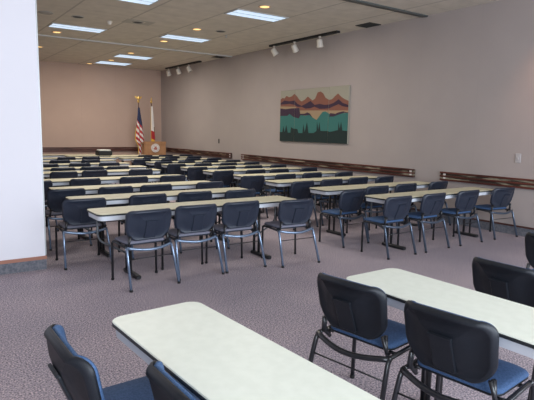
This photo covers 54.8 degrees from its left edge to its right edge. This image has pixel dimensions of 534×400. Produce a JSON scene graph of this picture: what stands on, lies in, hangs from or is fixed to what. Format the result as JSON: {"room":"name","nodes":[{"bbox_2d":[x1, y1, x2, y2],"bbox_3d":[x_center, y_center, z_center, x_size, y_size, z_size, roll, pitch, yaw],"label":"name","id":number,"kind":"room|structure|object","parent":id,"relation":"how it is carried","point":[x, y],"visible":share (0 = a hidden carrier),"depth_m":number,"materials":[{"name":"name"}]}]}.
{"room":"conference room","nodes":[
{"label":"conference room","id":0,"kind":"room"},
{"bbox_2d":[0,0,44,260],"bbox_3d":[-4.334,-1.028,4.397,4.422,3.605,0.140,-4,9,-35],"label":"wall","id":1,"kind":"structure","parent":0,"point":[21,188],"depth_m":5.54,"materials":[{"name":"white paint"}]},
{"bbox_2d":[0,259,46,274],"bbox_3d":[-4.364,0.853,4.652,4.432,0.118,0.156,-4,9,-35],"label":"baseboard","id":2,"kind":"structure","parent":1,"relation":"attached to","point":[9,268],"depth_m":5.71,"materials":[{"name":"carpet"}]},
{"bbox_2d":[0,255,46,263],"bbox_3d":[-4.360,0.776,4.643,4.437,0.037,0.170,-4,9,-35],"label":"trim","id":3,"kind":"structure","parent":1,"relation":"attached to","point":[45,256],"depth_m":5.70,"materials":[{"name":"brown wood"}]},
{"bbox_2d":[35,0,46,254],"bbox_3d":[-2.513,-1.165,5.661,0.020,3.605,0.080,-4,9,-35],"label":"trim","id":4,"kind":"structure","parent":1,"relation":"attached to","point":[35,0],"depth_m":5.67,"materials":[{"name":"white paint"}]},
{"bbox_2d":[39,60,160,165],"bbox_3d":[-8.765,-2.642,16.415,11.430,3.760,0.200,-4,9,-35],"label":"wall","id":5,"kind":"structure","parent":0,"point":[83,105],"depth_m":18.13,"materials":[{"name":"beige paint"}]},
{"bbox_2d":[42,147,137,151],"bbox_3d":[-8.631,-1.607,16.510,11.030,0.158,0.045,-4,9,-35],"label":"trim","id":6,"kind":"structure","parent":5,"relation":"attached to","point":[44,149],"depth_m":18.02,"materials":[{"name":"brown wood"}]},
{"bbox_2d":[0,180,533,399],"bbox_3d":[-2.382,0.584,7.741,11.630,0.100,22.350,-4,9,-35],"label":"floor","id":7,"kind":"structure","parent":0,"point":[279,304],"depth_m":5.20,"materials":[{"name":"carpet"}]},
{"bbox_2d":[44,180,58,231],"bbox_3d":[-3.608,0.083,7.963,0.560,0.794,0.584,-5,10,-40],"label":"chair","id":8,"kind":"object","parent":7,"relation":"on","point":[47,183],"visible":0.19,"depth_m":7.92,"materials":[{"name":"black plastic"}]},
{"bbox_2d":[46,171,77,204],"bbox_3d":[-3.856,-0.158,9.724,0.560,0.794,0.584,-4,9,-35],"label":"chair","id":9,"kind":"object","parent":7,"relation":"on","point":[65,174],"visible":0.19,"depth_m":9.51,"materials":[{"name":"black plastic"}]},
{"bbox_2d":[50,167,75,170],"bbox_3d":[-4.241,-0.289,10.653,0.560,0.794,0.584,-4,9,-36],"label":"chair","id":10,"kind":"object","parent":7,"relation":"on","point":[64,168],"visible":0.13,"depth_m":10.45,"materials":[{"name":"black plastic"}]},
{"bbox_2d":[45,188,92,250],"bbox_3d":[-2.771,0.221,7.045,0.560,0.794,0.584,-5,10,-37],"label":"chair","id":11,"kind":"object","parent":7,"relation":"on","point":[55,197],"visible":0.5,"depth_m":6.81,"materials":[{"name":"black plastic"}]},
{"bbox_2d":[43,154,94,157],"bbox_3d":[-6.400,-1.074,16.402,2.550,0.740,0.450,-4,9,-35],"label":"folding table","id":12,"kind":"object","parent":7,"relation":"on","point":[46,155],"visible":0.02,"depth_m":16.14,"materials":[{"name":"white laminate"}]},
{"bbox_2d":[43,159,115,163],"bbox_3d":[-5.248,-0.662,13.486,2.550,0.740,0.450,-4,9,-35],"label":"folding table","id":13,"kind":"object","parent":7,"relation":"on","point":[101,160],"visible":0.25,"depth_m":13.55,"materials":[{"name":"white laminate"}]},
{"bbox_2d":[69,163,90,177],"bbox_3d":[-4.417,-0.482,12.066,0.560,0.794,0.584,-5,10,-37],"label":"chair","id":14,"kind":"object","parent":7,"relation":"on","point":[70,164],"visible":0.09,"depth_m":11.85,"materials":[{"name":"black plastic"}]},
{"bbox_2d":[43,157,116,159],"bbox_3d":[-5.623,-0.844,14.797,2.550,0.740,0.450,-4,9,-35],"label":"folding table","id":15,"kind":"object","parent":7,"relation":"on","point":[55,158],"visible":0.19,"depth_m":14.81,"materials":[{"name":"white laminate"}]},
{"bbox_2d":[55,197,110,269],"bbox_3d":[-2.203,0.352,6.146,0.560,0.794,0.584,-4,9,-34],"label":"chair","id":16,"kind":"object","parent":7,"relation":"on","point":[75,215],"visible":0.87,"depth_m":5.95,"materials":[{"name":"black plastic"}]},
{"bbox_2d":[64,178,106,225],"bbox_3d":[-3.023,0.023,8.490,0.560,0.794,0.584,-4,9,-35],"label":"chair","id":17,"kind":"object","parent":7,"relation":"on","point":[86,181],"visible":0.18,"depth_m":8.27,"materials":[{"name":"black"}]},
{"bbox_2d":[80,166,104,184],"bbox_3d":[-3.776,-0.335,11.060,0.560,0.794,0.584,-4,9,-33],"label":"chair","id":18,"kind":"object","parent":7,"relation":"on","point":[94,167],"visible":0.18,"depth_m":10.84,"materials":[{"name":"black"}]},
{"bbox_2d":[58,162,129,183],"bbox_3d":[-4.587,-0.501,12.374,2.550,0.740,0.450,-4,9,-35],"label":"folding table","id":19,"kind":"object","parent":7,"relation":"on","point":[121,163],"visible":0.16,"depth_m":12.39,"materials":[{"name":"white laminate"}]},
{"bbox_2d":[82,170,107,184],"bbox_3d":[-3.427,-0.206,10.143,0.560,0.794,0.584,-5,10,-37],"label":"chair","id":20,"kind":"object","parent":7,"relation":"on","point":[86,173],"visible":0.2,"depth_m":9.92,"materials":[{"name":"black"}]},
{"bbox_2d":[43,165,146,178],"bbox_3d":[-3.924,-0.351,11.347,2.550,0.740,0.450,-4,9,-35],"label":"folding table","id":21,"kind":"object","parent":7,"relation":"on","point":[131,166],"visible":0.22,"depth_m":11.54,"materials":[{"name":"white laminate"}]},
{"bbox_2d":[65,155,130,156],"bbox_3d":[-5.069,-1.052,16.419,2.550,0.740,0.450,-4,9,-35],"label":"folding table","id":22,"kind":"object","parent":7,"relation":"on","point":[66,155],"visible":0.2,"depth_m":16.04,"materials":[{"name":"white laminate"}]},
{"bbox_2d":[95,149,111,155],"bbox_3d":[-5.156,-1.500,16.268,0.440,0.185,0.340,-4,9,-35],"label":"projector","id":23,"kind":"object","parent":22,"relation":"on","point":[99,152],"visible":0.94,"depth_m":16.15,"materials":[{"name":"black plastic"}]},
{"bbox_2d":[44,324,153,399],"bbox_3d":[-0.596,0.913,2.121,0.563,0.809,0.560,-4,9,-36],"label":"chair","id":24,"kind":"object","parent":7,"relation":"on","point":[78,377],"visible":0.91,"depth_m":1.89,"materials":[{"name":"black"}]},
{"bbox_2d":[52,324,104,399],"bbox_3d":[-0.732,0.676,1.987,0.110,0.305,0.447,-4,9,-36],"label":"chair back","id":25,"kind":"object","parent":24,"relation":"on","point":[81,380],"depth_m":1.82,"materials":[{"name":"plastic"}]},
{"bbox_2d":[43,169,160,176],"bbox_3d":[-3.411,-0.221,10.446,2.550,0.740,0.450,-4,9,-35],"label":"folding table","id":26,"kind":"object","parent":7,"relation":"on","point":[117,171],"visible":0.18,"depth_m":10.41,"materials":[{"name":"white laminate"}]},
{"bbox_2d":[91,186,132,237],"bbox_3d":[-2.217,0.180,7.430,0.560,0.794,0.584,-4,9,-34],"label":"chair","id":27,"kind":"object","parent":7,"relation":"on","point":[117,189],"visible":0.23,"depth_m":7.23,"materials":[{"name":"black plastic"}]},
{"bbox_2d":[44,174,186,221],"bbox_3d":[-2.642,-0.026,9.095,2.550,0.740,0.450,-4,9,-35],"label":"folding table","id":28,"kind":"object","parent":7,"relation":"on","point":[62,181],"visible":0.28,"depth_m":8.78,"materials":[{"name":"white laminate"}]},
{"bbox_2d":[106,166,128,184],"bbox_3d":[-3.313,-0.360,11.309,0.560,0.794,0.584,-4,9,-35],"label":"chair","id":29,"kind":"object","parent":7,"relation":"on","point":[108,167],"visible":0.16,"depth_m":11.08,"materials":[{"name":"black plastic"}]},
{"bbox_2d":[48,180,210,239],"bbox_3d":[-1.986,0.134,7.991,2.550,0.740,0.450,-4,9,-35],"label":"folding table","id":30,"kind":"object","parent":7,"relation":"on","point":[92,189],"visible":0.27,"depth_m":7.83,"materials":[{"name":"white laminate"}]},
{"bbox_2d":[119,176,147,223],"bbox_3d":[-2.356,-0.030,8.976,0.560,0.794,0.584,-4,9,-33],"label":"chair","id":31,"kind":"object","parent":7,"relation":"on","point":[137,179],"visible":0.2,"depth_m":8.74,"materials":[{"name":"black plastic"}]},
{"bbox_2d":[135,96,143,154],"bbox_3d":[-4.550,-2.307,18.322,0.312,2.740,0.298,0,8,-5],"label":"flag","id":32,"kind":"object","parent":7,"relation":"on","point":[139,136],"visible":0.84,"depth_m":18.26,"materials":[{"name":"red fabric"}]},
{"bbox_2d":[129,169,152,182],"bbox_3d":[-2.647,-0.258,10.636,0.560,0.794,0.584,-4,9,-33],"label":"chair","id":33,"kind":"object","parent":7,"relation":"on","point":[133,172],"visible":0.17,"depth_m":10.40,"materials":[{"name":"black plastic"}]},
{"bbox_2d":[133,159,152,182],"bbox_3d":[-3.448,-0.731,14.058,0.560,0.794,0.561,-4,9,-32],"label":"chair","id":34,"kind":"object","parent":7,"relation":"on","point":[135,161],"visible":0.23,"depth_m":13.81,"materials":[{"name":"black plastic"}]},
{"bbox_2d":[118,193,171,258],"bbox_3d":[-1.582,0.297,6.638,0.560,0.794,0.584,-4,9,-36],"label":"chair","id":35,"kind":"object","parent":7,"relation":"on","point":[145,199],"visible":0.26,"depth_m":6.42,"materials":[{"name":"black plastic"}]},
{"bbox_2d":[111,208,180,292],"bbox_3d":[-1.292,0.468,5.401,0.560,0.794,0.584,-5,10,-38],"label":"chair","id":36,"kind":"object","parent":7,"relation":"on","point":[142,226],"visible":1,"depth_m":5.23,"materials":[{"name":"plastic"}]},
{"bbox_2d":[150,98,154,141],"bbox_3d":[-4.175,-2.334,18.648,0.300,2.720,0.300,-4,9,-35],"label":"flag","id":37,"kind":"object","parent":7,"relation":"on","point":[152,115],"visible":0.8,"depth_m":18.57,"materials":[{"name":"white fabric"}]},
{"bbox_2d":[140,141,165,154],"bbox_3d":[-4.018,-1.486,18.196,0.800,1.165,0.436,-4,9,-35],"label":"podium","id":38,"kind":"object","parent":7,"relation":"on","point":[148,148],"visible":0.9,"depth_m":17.98,"materials":[{"name":"brown wood"}]},
{"bbox_2d":[119,156,187,164],"bbox_3d":[-3.263,-0.945,15.866,2.550,0.740,0.450,-4,9,-35],"label":"folding table","id":39,"kind":"object","parent":7,"relation":"on","point":[120,158],"visible":0.2,"depth_m":15.32,"materials":[{"name":"white laminate"}]},
{"bbox_2d":[65,187,244,256],"bbox_3d":[-1.369,0.274,7.029,2.550,0.740,0.450,-4,9,-35],"label":"folding table","id":40,"kind":"object","parent":7,"relation":"on","point":[123,198],"visible":0.35,"depth_m":6.77,"materials":[{"name":"white laminate"}]},
{"bbox_2d":[140,184,175,227],"bbox_3d":[-1.727,0.140,7.794,0.560,0.794,0.584,-4,9,-35],"label":"chair","id":41,"kind":"object","parent":7,"relation":"on","point":[156,187],"visible":0.15,"depth_m":7.57,"materials":[{"name":"black plastic"}]},
{"bbox_2d":[153,161,172,182],"bbox_3d":[-2.727,-0.617,13.301,0.560,0.794,0.561,-4,9,-35],"label":"chair","id":42,"kind":"object","parent":7,"relation":"on","point":[157,165],"visible":0.41,"depth_m":13.08,"materials":[{"name":"black plastic"}]},
{"bbox_2d":[146,360,196,399],"bbox_3d":[-0.118,0.964,1.806,0.563,0.809,0.560,-4,9,-36],"label":"chair","id":43,"kind":"object","parent":7,"relation":"on","point":[163,386],"visible":1,"depth_m":1.65,"materials":[{"name":"black"}]},
{"bbox_2d":[160,175,185,202],"bbox_3d":[-1.767,-0.071,9.361,0.560,0.794,0.584,-4,9,-36],"label":"chair","id":44,"kind":"object","parent":7,"relation":"on","point":[166,178],"visible":0.14,"depth_m":9.14,"materials":[{"name":"black plastic"}]},
{"bbox_2d":[167,163,185,174],"bbox_3d":[-2.250,-0.491,12.424,0.560,0.794,0.561,-5,10,-38],"label":"chair","id":45,"kind":"object","parent":7,"relation":"on","point":[171,168],"visible":0.3,"depth_m":12.19,"materials":[{"name":"black"}]},
{"bbox_2d":[145,160,225,168],"bbox_3d":[-2.065,-0.698,14.184,2.550,0.740,0.450,-4,9,-35],"label":"folding table","id":46,"kind":"object","parent":7,"relation":"on","point":[200,161],"visible":0.27,"depth_m":13.71,"materials":[{"name":"white laminate"}]},
{"bbox_2d":[87,196,295,279],"bbox_3d":[-0.775,0.409,6.100,2.550,0.740,0.450,-4,9,-35],"label":"folding table","id":47,"kind":"object","parent":7,"relation":"on","point":[107,213],"visible":0.71,"depth_m":5.79,"materials":[{"name":"beige laminate"}]},
{"bbox_2d":[161,204,224,280],"bbox_3d":[-0.855,0.422,5.807,0.560,0.794,0.584,-4,9,-33],"label":"chair","id":48,"kind":"object","parent":7,"relation":"on","point":[190,220],"visible":0.9,"depth_m":5.63,"materials":[{"name":"black"}]},
{"bbox_2d":[171,191,217,253],"bbox_3d":[-1.039,0.256,7.021,0.560,0.794,0.584,-4,9,-33],"label":"chair","id":49,"kind":"object","parent":7,"relation":"on","point":[196,195],"visible":0.21,"depth_m":6.78,"materials":[{"name":"black plastic"}]},
{"bbox_2d":[186,167,207,189],"bbox_3d":[-1.624,-0.359,11.528,0.560,0.794,0.561,-4,9,-35],"label":"chair","id":50,"kind":"object","parent":7,"relation":"on","point":[193,173],"visible":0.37,"depth_m":11.31,"materials":[{"name":"black"}]},
{"bbox_2d":[161,162,244,186],"bbox_3d":[-1.494,-0.584,13.408,2.550,0.740,0.450,-4,9,-35],"label":"folding table","id":51,"kind":"object","parent":7,"relation":"on","point":[238,163],"visible":0.22,"depth_m":13.17,"materials":[{"name":"white laminate"}]},
{"bbox_2d":[196,181,223,199],"bbox_3d":[-0.995,0.080,8.338,0.560,0.794,0.584,-5,10,-37],"label":"chair","id":52,"kind":"object","parent":7,"relation":"on","point":[215,184],"visible":0.09,"depth_m":8.11,"materials":[{"name":"black plastic"}]},
{"bbox_2d":[212,170,233,198],"bbox_3d":[-0.984,-0.229,10.643,0.560,0.794,0.561,-5,10,-37],"label":"chair","id":53,"kind":"object","parent":7,"relation":"on","point":[226,176],"visible":0.41,"depth_m":10.44,"materials":[{"name":"black plastic"}]},
{"bbox_2d":[210,166,236,184],"bbox_3d":[-1.018,-0.408,11.973,0.560,0.794,0.561,-5,10,-37],"label":"chair","id":54,"kind":"object","parent":7,"relation":"on","point":[219,167],"visible":0.28,"depth_m":11.78,"materials":[{"name":"black plastic"}]},
{"bbox_2d":[180,164,270,194],"bbox_3d":[-0.864,-0.453,12.515,2.550,0.740,0.450,-4,9,-35],"label":"folding table","id":55,"kind":"object","parent":7,"relation":"on","point":[184,169],"visible":0.29,"depth_m":12.22,"materials":[{"name":"white laminate"}]},
{"bbox_2d":[210,189,257,248],"bbox_3d":[-0.455,0.226,7.323,0.560,0.794,0.584,-4,9,-35],"label":"chair","id":56,"kind":"object","parent":7,"relation":"on","point":[244,193],"visible":0.23,"depth_m":7.09,"materials":[{"name":"black plastic"}]},
{"bbox_2d":[205,200,266,273],"bbox_3d":[-0.385,0.387,6.133,0.560,0.794,0.584,-4,9,-35],"label":"chair","id":57,"kind":"object","parent":7,"relation":"on","point":[236,216],"visible":0.92,"depth_m":5.96,"materials":[{"name":"black plastic"}]},
{"bbox_2d":[112,302,379,399],"bbox_3d":[0.005,0.997,1.820,0.460,0.740,1.830,-5,10,-37],"label":"folding table","id":58,"kind":"object","parent":7,"relation":"on","point":[211,355],"visible":1,"depth_m":1.96,"materials":[{"name":"laminate"}]},
{"bbox_2d":[202,167,300,198],"bbox_3d":[-0.247,-0.329,11.675,2.550,0.740,0.450,-4,9,-35],"label":"folding table","id":59,"kind":"object","parent":7,"relation":"on","point":[291,169],"visible":0.31,"depth_m":11.46,"materials":[{"name":"white laminate"}]},
{"bbox_2d":[236,169,266,196],"bbox_3d":[-0.333,-0.276,11.083,0.560,0.794,0.561,-4,9,-35],"label":"chair","id":60,"kind":"object","parent":7,"relation":"on","point":[256,171],"visible":0.25,"depth_m":10.87,"materials":[{"name":"black"}]},
{"bbox_2d":[240,175,267,217],"bbox_3d":[-0.346,-0.076,9.588,0.560,0.794,0.561,-4,9,-32],"label":"chair","id":61,"kind":"object","parent":7,"relation":"on","point":[256,182],"visible":0.44,"depth_m":9.38,"materials":[{"name":"black plastic"}]},
{"bbox_2d":[260,169,289,195],"bbox_3d":[0.182,-0.310,11.404,0.560,0.794,0.561,-4,9,-33],"label":"chair","id":62,"kind":"object","parent":7,"relation":"on","point":[271,170],"visible":0.16,"depth_m":11.16,"materials":[{"name":"black plastic"}]},
{"bbox_2d":[262,174,295,215],"bbox_3d":[0.264,-0.132,10.083,0.560,0.794,0.561,-4,9,-36],"label":"chair","id":63,"kind":"object","parent":7,"relation":"on","point":[276,190],"visible":0.56,"depth_m":9.89,"materials":[{"name":"black plastic"}]},
{"bbox_2d":[233,171,336,212],"bbox_3d":[0.478,-0.182,10.680,2.550,0.740,0.450,-4,9,-35],"label":"folding table","id":64,"kind":"object","parent":7,"relation":"on","point":[324,173],"visible":0.3,"depth_m":10.53,"materials":[{"name":"white laminate"}]},
{"bbox_2d":[261,198,319,267],"bbox_3d":[0.281,0.362,6.408,0.560,0.794,0.584,-4,9,-31],"label":"chair","id":65,"kind":"object","parent":7,"relation":"on","point":[294,214],"visible":0.99,"depth_m":6.23,"materials":[{"name":"black plastic"}]},
{"bbox_2d":[275,180,318,229],"bbox_3d":[0.494,0.055,8.720,0.560,0.794,0.561,-5,10,-38],"label":"chair","id":66,"kind":"object","parent":7,"relation":"on","point":[299,189],"visible":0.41,"depth_m":8.51,"materials":[{"name":"black plastic"}]},
{"bbox_2d":[290,172,324,209],"bbox_3d":[0.819,-0.183,10.541,0.560,0.794,0.561,-4,9,-35],"label":"chair","id":67,"kind":"object","parent":7,"relation":"on","point":[314,174],"visible":0.18,"depth_m":10.33,"materials":[{"name":"black plastic"}]},
{"bbox_2d":[265,176,376,215],"bbox_3d":[1.106,-0.029,9.616,2.550,0.740,0.450,-4,9,-35],"label":"folding table","id":68,"kind":"object","parent":7,"relation":"on","point":[284,182],"visible":0.41,"depth_m":9.18,"materials":[{"name":"white laminate"}]},
{"bbox_2d":[309,179,345,225],"bbox_3d":[1.041,0.003,9.184,0.560,0.794,0.561,-4,9,-34],"label":"chair","id":69,"kind":"object","parent":7,"relation":"on","point":[325,182],"visible":0.6,"depth_m":8.96,"materials":[{"name":"black plastic"}]},
{"bbox_2d":[321,172,352,207],"bbox_3d":[1.502,-0.213,10.858,0.560,0.794,0.561,-5,10,-37],"label":"chair","id":70,"kind":"object","parent":7,"relation":"on","point":[338,174],"visible":0.15,"depth_m":10.59,"materials":[{"name":"black plastic"}]},
{"bbox_2d":[319,189,369,247],"bbox_3d":[1.117,0.229,7.510,0.560,0.794,0.561,-5,10,-39],"label":"chair","id":71,"kind":"object","parent":7,"relation":"on","point":[350,202],"visible":1,"depth_m":7.33,"materials":[{"name":"black plastic"}]},
{"bbox_2d":[332,177,368,221],"bbox_3d":[1.584,-0.049,9.646,0.560,0.794,0.561,-4,9,-35],"label":"chair","id":72,"kind":"object","parent":7,"relation":"on","point":[354,180],"visible":0.19,"depth_m":9.39,"materials":[{"name":"black"}]},
{"bbox_2d":[308,272,425,399],"bbox_3d":[0.583,0.816,3.005,0.563,0.809,0.560,-6,11,-44],"label":"chair","id":73,"kind":"object","parent":7,"relation":"on","point":[357,311],"visible":0.89,"depth_m":2.81,"materials":[{"name":"black plastic"}]},
{"bbox_2d":[323,273,385,293],"bbox_3d":[0.463,0.581,2.853,0.110,0.305,0.447,-6,11,-44],"label":"cushion","id":74,"kind":"object","parent":73,"relation":"on","point":[371,289],"depth_m":2.74,"materials":[{"name":"black plastic"}]},
{"bbox_2d":[346,185,390,238],"bbox_3d":[1.618,0.151,8.159,0.560,0.794,0.561,-4,9,-35],"label":"chair","id":75,"kind":"object","parent":7,"relation":"on","point":[371,190],"visible":0.59,"depth_m":7.94,"materials":[{"name":"black plastic"}]},
{"bbox_2d":[309,181,429,235],"bbox_3d":[1.796,0.122,8.585,2.550,0.740,0.450,-4,9,-35],"label":"folding table","id":76,"kind":"object","parent":7,"relation":"on","point":[328,190],"visible":0.56,"depth_m":8.16,"materials":[{"name":"white laminate"}]},
{"bbox_2d":[359,176,393,211],"bbox_3d":[2.132,-0.077,9.929,0.560,0.794,0.561,-5,10,-37],"label":"chair","id":77,"kind":"object","parent":7,"relation":"on","point":[385,179],"visible":0.13,"depth_m":9.67,"materials":[{"name":"black plastic"}]},
{"bbox_2d":[360,195,416,259],"bbox_3d":[1.623,0.322,6.887,0.560,0.794,0.561,-4,9,-35],"label":"chair","id":78,"kind":"object","parent":7,"relation":"on","point":[395,209],"visible":1,"depth_m":6.71,"materials":[{"name":"plastic"}]},
{"bbox_2d":[375,183,418,231],"bbox_3d":[2.187,0.100,8.614,0.560,0.794,0.561,-4,9,-34],"label":"chair","id":79,"kind":"object","parent":7,"relation":"on","point":[410,187],"visible":0.27,"depth_m":8.38,"materials":[{"name":"black"}]},
{"bbox_2d":[397,192,449,252],"bbox_3d":[2.216,0.277,7.298,0.560,0.794,0.561,-5,10,-37],"label":"chair","id":80,"kind":"object","parent":7,"relation":"on","point":[431,206],"visible":0.85,"depth_m":7.11,"materials":[{"name":"black"}]},
{"bbox_2d":[365,187,492,249],"bbox_3d":[2.494,0.251,7.716,2.550,0.740,0.450,-4,9,-35],"label":"folding table","id":81,"kind":"object","parent":7,"relation":"on","point":[417,196],"visible":0.46,"depth_m":7.47,"materials":[{"name":"white laminate"}]},
{"bbox_2d":[408,181,450,227],"bbox_3d":[2.879,0.046,9.112,0.560,0.794,0.561,-5,10,-37],"label":"chair","id":82,"kind":"object","parent":7,"relation":"on","point":[437,185],"visible":0.23,"depth_m":8.87,"materials":[{"name":"black plastic"}]},
{"bbox_2d":[346,268,533,399],"bbox_3d":[1.155,0.924,2.521,0.460,0.740,1.830,-4,9,-35],"label":"folding table","id":83,"kind":"object","parent":7,"relation":"on","point":[514,322],"visible":0.7,"depth_m":2.70,"materials":[{"name":"white laminate"}]},
{"bbox_2d":[432,190,482,245],"bbox_3d":[2.870,0.228,7.752,0.560,0.794,0.561,-4,9,-35],"label":"chair","id":84,"kind":"object","parent":7,"relation":"on","point":[466,201],"visible":0.91,"depth_m":7.56,"materials":[{"name":"black plastic"}]},
{"bbox_2d":[391,300,533,399],"bbox_3d":[0.963,0.886,2.535,0.563,0.809,0.560,-6,10,-42],"label":"chair","id":85,"kind":"object","parent":7,"relation":"on","point":[463,350],"visible":1,"depth_m":2.35,"materials":[{"name":"black plastic"}]},
{"bbox_2d":[411,300,491,324],"bbox_3d":[0.839,0.650,2.387,0.110,0.305,0.447,-6,10,-42],"label":"cushion","id":86,"kind":"object","parent":85,"relation":"on","point":[414,321],"depth_m":2.34,"materials":[{"name":"black plastic"}]},
{"bbox_2d":[468,187,517,239],"bbox_3d":[3.624,0.175,8.246,0.560,0.794,0.561,-3,9,-29],"label":"chair","id":87,"kind":"object","parent":7,"relation":"on","point":[501,198],"visible":0.88,"depth_m":8.05,"materials":[{"name":"black plastic"}]},
{"bbox_2d":[472,257,533,399],"bbox_3d":[1.651,0.781,3.410,0.563,0.809,0.560,-4,9,-35],"label":"chair","id":88,"kind":"object","parent":7,"relation":"on","point":[513,283],"visible":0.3,"depth_m":3.20,"materials":[{"name":"black plastic"}]},
{"bbox_2d":[525,232,533,269],"bbox_3d":[2.455,0.674,4.315,0.563,0.809,0.560,-5,10,-37],"label":"chair","id":89,"kind":"object","parent":7,"relation":"on","point":[529,237],"visible":0.42,"depth_m":4.30,"materials":[{"name":"black plastic"}]},
{"bbox_2d":[36,0,498,70],"bbox_3d":[-2.313,-3.241,7.228,11.630,0.100,22.350,-4,9,-35],"label":"ceiling","id":90,"kind":"structure","parent":0,"point":[306,18],"depth_m":10.59,"materials":[{"name":"tile"}]},
{"bbox_2d":[47,23,106,32],"bbox_3d":[-4.152,-3.760,11.271,1.160,0.012,0.500,-4,9,-35],"label":"recessed light","id":91,"kind":"object","parent":90,"relation":"in","point":[53,25],"visible":1,"depth_m":11.25,"materials":[{"name":"white plastic"}]},
{"bbox_2d":[94,61,131,65],"bbox_3d":[-5.156,-4.582,17.269,1.100,0.012,0.720,-4,9,-35],"label":"recessed light","id":92,"kind":"object","parent":90,"relation":"in","point":[98,62],"visible":1,"depth_m":17.27,"materials":[{"name":"grey plastic"}]},
{"bbox_2d":[112,54,153,59],"bbox_3d":[-4.065,-4.348,15.670,1.100,0.012,0.620,-4,9,-35],"label":"recessed light","id":93,"kind":"object","parent":90,"relation":"in","point":[117,55],"visible":1,"depth_m":15.65,"materials":[{"name":"grey plastic"}]},
{"bbox_2d":[38,34,231,56],"bbox_3d":[-5.641,-3.869,11.956,11.230,0.030,0.060,-4,9,-35],"label":"trim","id":94,"kind":"structure","parent":90,"relation":"attached to","point":[38,34],"depth_m":13.35,"materials":[{"name":"grey"}]},
{"bbox_2d":[122,19,154,25],"bbox_3d":[-2.630,-3.640,10.550,0.580,0.004,0.400,-4,9,-35],"label":"air vent","id":95,"kind":"object","parent":90,"relation":"attached to","point":[147,23],"visible":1,"depth_m":10.53,"materials":[{"name":"beige metal"}]},
{"bbox_2d":[117,0,160,5],"bbox_3d":[-2.396,-3.362,8.538,1.160,0.012,0.500,-4,9,-35],"label":"recessed light","id":96,"kind":"object","parent":90,"relation":"in","point":[143,2],"visible":1,"depth_m":8.81,"materials":[{"name":"grey plastic"}]},
{"bbox_2d":[122,0,157,4],"bbox_3d":[-2.396,-3.364,8.538,1.100,0.005,0.440,-4,9,-35],"label":"diffuser","id":97,"kind":"object","parent":96,"relation":"attached to","point":[144,2],"depth_m":8.81,"materials":[{"name":"grey plastic"}]},
{"bbox_2d":[159,34,210,42],"bbox_3d":[-1.955,-3.860,12.312,1.160,0.012,0.500,-4,9,-35],"label":"recessed light","id":98,"kind":"object","parent":90,"relation":"in","point":[168,36],"visible":1,"depth_m":12.30,"materials":[{"name":"grey plastic"}]},
{"bbox_2d":[162,35,207,41],"bbox_3d":[-1.955,-3.862,12.312,1.100,0.005,0.440,-4,9,-35],"label":"diffuser","id":99,"kind":"object","parent":98,"relation":"attached to","point":[177,37],"depth_m":12.30,"materials":[{"name":"grey plastic"}]},
{"bbox_2d":[224,9,288,21],"bbox_3d":[-0.192,-3.483,9.741,1.160,0.012,0.500,-4,9,-35],"label":"recessed light","id":100,"kind":"object","parent":90,"relation":"in","point":[237,12],"visible":1,"depth_m":9.72,"materials":[{"name":"grey plastic"}]},
{"bbox_2d":[269,30,339,46],"bbox_3d":[0.810,-3.759,12.064,0.106,0.047,2.510,-4,9,-35],"label":"track","id":101,"kind":"object","parent":90,"relation":"attached to","point":[336,31],"visible":1,"depth_m":11.90,"materials":[{"name":"black metal"}]},
{"bbox_2d":[355,22,380,27],"bbox_3d":[2.044,-3.530,10.398,0.320,0.014,0.400,-4,9,-35],"label":"ceiling vent","id":102,"kind":"object","parent":90,"relation":"in","point":[369,24],"visible":1,"depth_m":10.40,"materials":[{"name":"grey metal"}]},
{"bbox_2d":[343,0,427,17],"bbox_3d":[-1.679,-3.047,6.335,11.230,0.025,0.130,-4,9,-35],"label":"trim","id":103,"kind":"structure","parent":90,"relation":"attached to","point":[352,1],"depth_m":8.91,"materials":[{"name":"grey metal"}]},
{"bbox_2d":[161,0,533,227],"bbox_3d":[2.339,-1.680,10.736,0.200,3.760,22.350,-4,9,-35],"label":"wall","id":104,"kind":"structure","parent":0,"point":[453,90],"depth_m":10.04,"materials":[{"name":"painted drywall"}]},
{"bbox_2d":[166,147,231,157],"bbox_3d":[-2.534,-1.636,17.548,0.045,0.158,5.130,-4,9,-35],"label":"trim","id":105,"kind":"structure","parent":104,"relation":"attached to","point":[176,150],"depth_m":17.04,"materials":[{"name":"brown wood"}]},
{"bbox_2d":[280,85,350,143],"bbox_3d":[1.076,-2.016,12.298,0.050,1.275,2.510,-4,9,-35],"label":"wall art","id":106,"kind":"object","parent":104,"relation":"attached to","point":[314,115],"visible":1,"depth_m":12.14,"materials":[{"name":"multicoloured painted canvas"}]},
{"bbox_2d":[281,94,294,111],"bbox_3d":[0.512,-2.083,13.068,0.001,1.174,0.593,-4,9,-35],"label":"mountain range","id":107,"kind":"object","parent":106,"relation":"in","point":[292,98],"depth_m":12.98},
{"bbox_2d":[241,154,414,176],"bbox_3d":[1.050,-0.890,12.464,0.045,0.158,6.260,-4,9,-35],"label":"trim","id":108,"kind":"structure","parent":104,"relation":"attached to","point":[396,171],"depth_m":11.68,"materials":[{"name":"brown wood"}]},
{"bbox_2d":[186,174,533,236],"bbox_3d":[2.220,0.122,10.917,0.012,0.135,21.950,-4,9,-35],"label":"baseboard","id":109,"kind":"structure","parent":104,"relation":"attached to","point":[507,229],"depth_m":8.76,"materials":[{"name":"carpet"}]},
{"bbox_2d":[363,200,533,229],"bbox_3d":[2.218,0.043,10.904,0.020,0.025,21.950,-4,9,-35],"label":"trim","id":110,"kind":"structure","parent":104,"relation":"attached to","point":[363,200],"depth_m":8.53,"materials":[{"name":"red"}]},
{"bbox_2d":[439,171,533,189],"bbox_3d":[5.781,0.096,5.752,0.045,0.158,9.100,-4,9,-35],"label":"trim","id":111,"kind":"structure","parent":104,"relation":"attached to","point":[521,183],"depth_m":8.65,"materials":[{"name":"brown wood"}]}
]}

